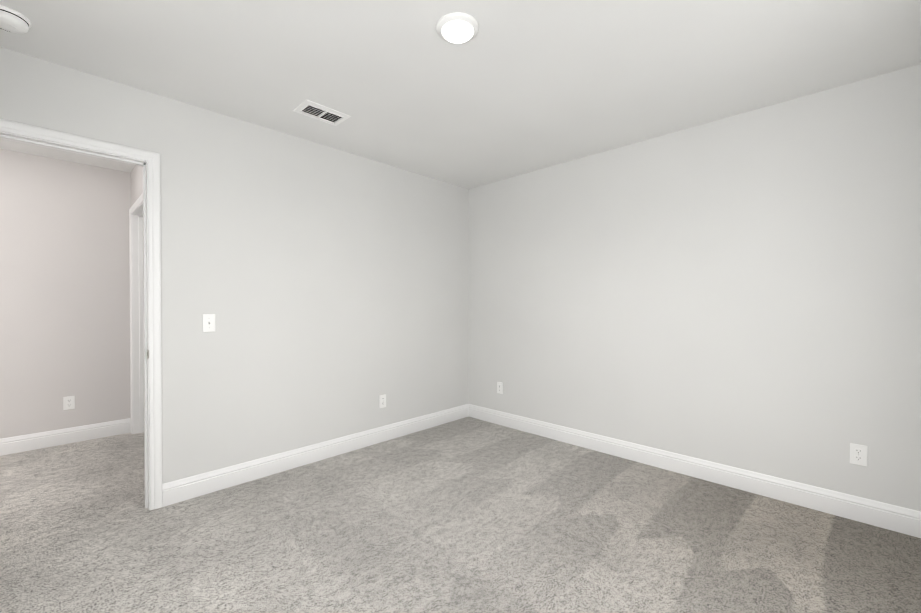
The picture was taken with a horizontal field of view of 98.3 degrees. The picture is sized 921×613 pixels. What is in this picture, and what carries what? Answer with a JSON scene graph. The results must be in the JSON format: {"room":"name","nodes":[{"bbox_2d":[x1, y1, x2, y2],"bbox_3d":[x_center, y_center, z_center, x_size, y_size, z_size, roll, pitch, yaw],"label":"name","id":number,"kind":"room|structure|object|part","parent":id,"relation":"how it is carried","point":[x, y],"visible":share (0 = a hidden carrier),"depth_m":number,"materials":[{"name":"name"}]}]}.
{"room":"bedroom","nodes":[
{"label":"bedroom","id":0,"kind":"room"},
{"bbox_2d":[0,149,130,438],"bbox_3d":[-3.108,-0.047,3.817,0.115,2.440,5.115,0,1,44],"label":"wall","id":1,"kind":"structure","parent":0,"point":[64,286],"depth_m":3.41,"materials":[{"name":"paint"}]},
{"bbox_2d":[0,418,130,455],"bbox_3d":[-3.928,1.114,2.890,0.016,0.133,2.400,0,1,44],"label":"baseboard","id":2,"kind":"structure","parent":1,"relation":"attached to","point":[23,443],"depth_m":3.41,"materials":[{"name":"white wood"}]},
{"bbox_2d":[63,396,74,409],"bbox_3d":[-3.389,0.826,3.446,0.008,0.114,0.070,0,1,44],"label":"electrical outlet","id":3,"kind":"object","parent":1,"relation":"attached to","point":[68,402],"visible":1,"depth_m":3.44,"materials":[{"name":"white plastic"}]},
{"bbox_2d":[131,165,142,205],"bbox_3d":[-2.413,-0.042,3.162,1.795,2.440,0.115,0,1,44],"label":"wall","id":4,"kind":"structure","parent":0,"point":[136,182],"depth_m":3.49,"materials":[{"name":"paint"}]},
{"bbox_2d":[129,193,143,433],"bbox_3d":[-2.704,0.130,3.434,0.944,2.092,0.132,0,1,44],"label":"door frame","id":5,"kind":"structure","parent":4,"relation":"attached to","point":[138,326],"depth_m":3.70,"materials":[{"name":"white wood"}]},
{"bbox_3d":[-2.744,0.131,3.393,0.944,2.092,0.017,0,1,44],"label":"end door casing trim","id":6,"kind":"part","parent":5,"relation":"part of","materials":[{"name":"white wood"}]},
{"bbox_2d":[0,47,468,483],"bbox_3d":[-1.659,-0.037,2.567,0.115,2.440,5.115,0,1,44],"label":"wall","id":7,"kind":"structure","parent":0,"point":[327,286],"depth_m":2.84,"materials":[{"name":"paint"}]},
{"bbox_2d":[0,119,161,509],"bbox_3d":[-2.139,0.141,2.063,0.132,2.092,0.934,0,1,44],"label":"door frame","id":8,"kind":"structure","parent":7,"relation":"attached to","point":[154,263],"depth_m":2.33,"materials":[{"name":"white wood"}]},
{"bbox_3d":[-2.145,0.163,2.069,0.115,2.049,0.848,0,1,44],"label":"bedroom door jamb","id":9,"kind":"part","parent":8,"relation":"part of","materials":[{"name":"white wood"}]},
{"bbox_2d":[203,314,214,331],"bbox_3d":[-1.598,0.100,2.533,0.021,0.114,0.070,0,1,44],"label":"light switch","id":10,"kind":"object","parent":7,"relation":"attached to","point":[208,322],"visible":1,"depth_m":2.53,"materials":[{"name":"white plastic"}]},
{"bbox_2d":[162,404,468,506],"bbox_3d":[-0.841,1.111,3.323,0.016,0.133,2.673,0,1,44],"label":"baseboard","id":11,"kind":"structure","parent":7,"relation":"attached to","point":[181,490],"depth_m":2.92,"materials":[{"name":"white wood"}]},
{"bbox_2d":[379,394,385,407],"bbox_3d":[-0.681,0.823,3.491,0.008,0.114,0.070,0,1,44],"label":"electrical outlet","id":12,"kind":"object","parent":7,"relation":"attached to","point":[382,401],"visible":1,"depth_m":3.49,"materials":[{"name":"white plastic"}]},
{"bbox_2d":[0,417,920,612],"bbox_3d":[-1.156,1.218,2.007,5.450,0.060,5.230,0,1,44],"label":"floor","id":13,"kind":"structure","parent":0,"point":[468,515],"depth_m":2.03,"materials":[{"name":"carpet"}]},
{"bbox_2d":[0,0,920,188],"bbox_3d":[-1.156,-1.282,1.988,5.450,0.060,5.230,0,1,44],"label":"ceiling","id":14,"kind":"structure","parent":0,"point":[512,88],"depth_m":2.04,"materials":[{"name":"paint"}]},
{"bbox_2d":[0,5,31,33],"bbox_3d":[-1.937,-1.224,1.702,0.141,0.052,0.141,0,1,44],"label":"smoke detector","id":15,"kind":"object","parent":14,"relation":"attached to","point":[12,21],"visible":1,"depth_m":1.69,"materials":[{"name":"white plastic"}]},
{"bbox_2d":[293,99,350,125],"bbox_3d":[-0.895,-1.251,2.578,0.200,0.012,0.300,0,1,44],"label":"ceiling vent","id":16,"kind":"object","parent":14,"relation":"in","point":[311,109],"visible":1,"depth_m":2.56,"materials":[{"name":"white metal"}]},
{"bbox_2d":[436,12,478,43],"bbox_3d":[-0.013,-1.231,1.779,0.191,0.040,0.191,0,1,44],"label":"recessed light","id":17,"kind":"object","parent":14,"relation":"in","point":[457,27],"visible":1,"depth_m":1.74,"materials":[{"name":"white"}]},
{"bbox_2d":[468,64,920,510],"bbox_3d":[0.628,-0.047,3.830,5.450,2.440,0.115,0,1,44],"label":"wall","id":18,"kind":"structure","parent":0,"point":[742,291],"depth_m":2.62,"materials":[{"name":"paint"}]},
{"bbox_2d":[497,382,502,393],"bbox_3d":[0.393,0.804,3.979,0.070,0.114,0.008,0,1,44],"label":"electrical outlet","id":19,"kind":"object","parent":18,"relation":"attached to","point":[500,387],"visible":1,"depth_m":3.97,"materials":[{"name":"white plastic"}]},
{"bbox_2d":[469,404,920,537],"bbox_3d":[1.266,1.112,3.127,3.310,0.133,0.016,0,1,44],"label":"baseboard","id":20,"kind":"structure","parent":18,"relation":"attached to","point":[903,520],"depth_m":2.61,"materials":[{"name":"white wood"}]},
{"bbox_2d":[850,443,867,465],"bbox_3d":[2.211,0.818,2.211,0.070,0.114,0.008,0,1,44],"label":"electrical outlet","id":21,"kind":"object","parent":18,"relation":"attached to","point":[858,454],"visible":1,"depth_m":2.21,"materials":[{"name":"white plastic"}]}
]}

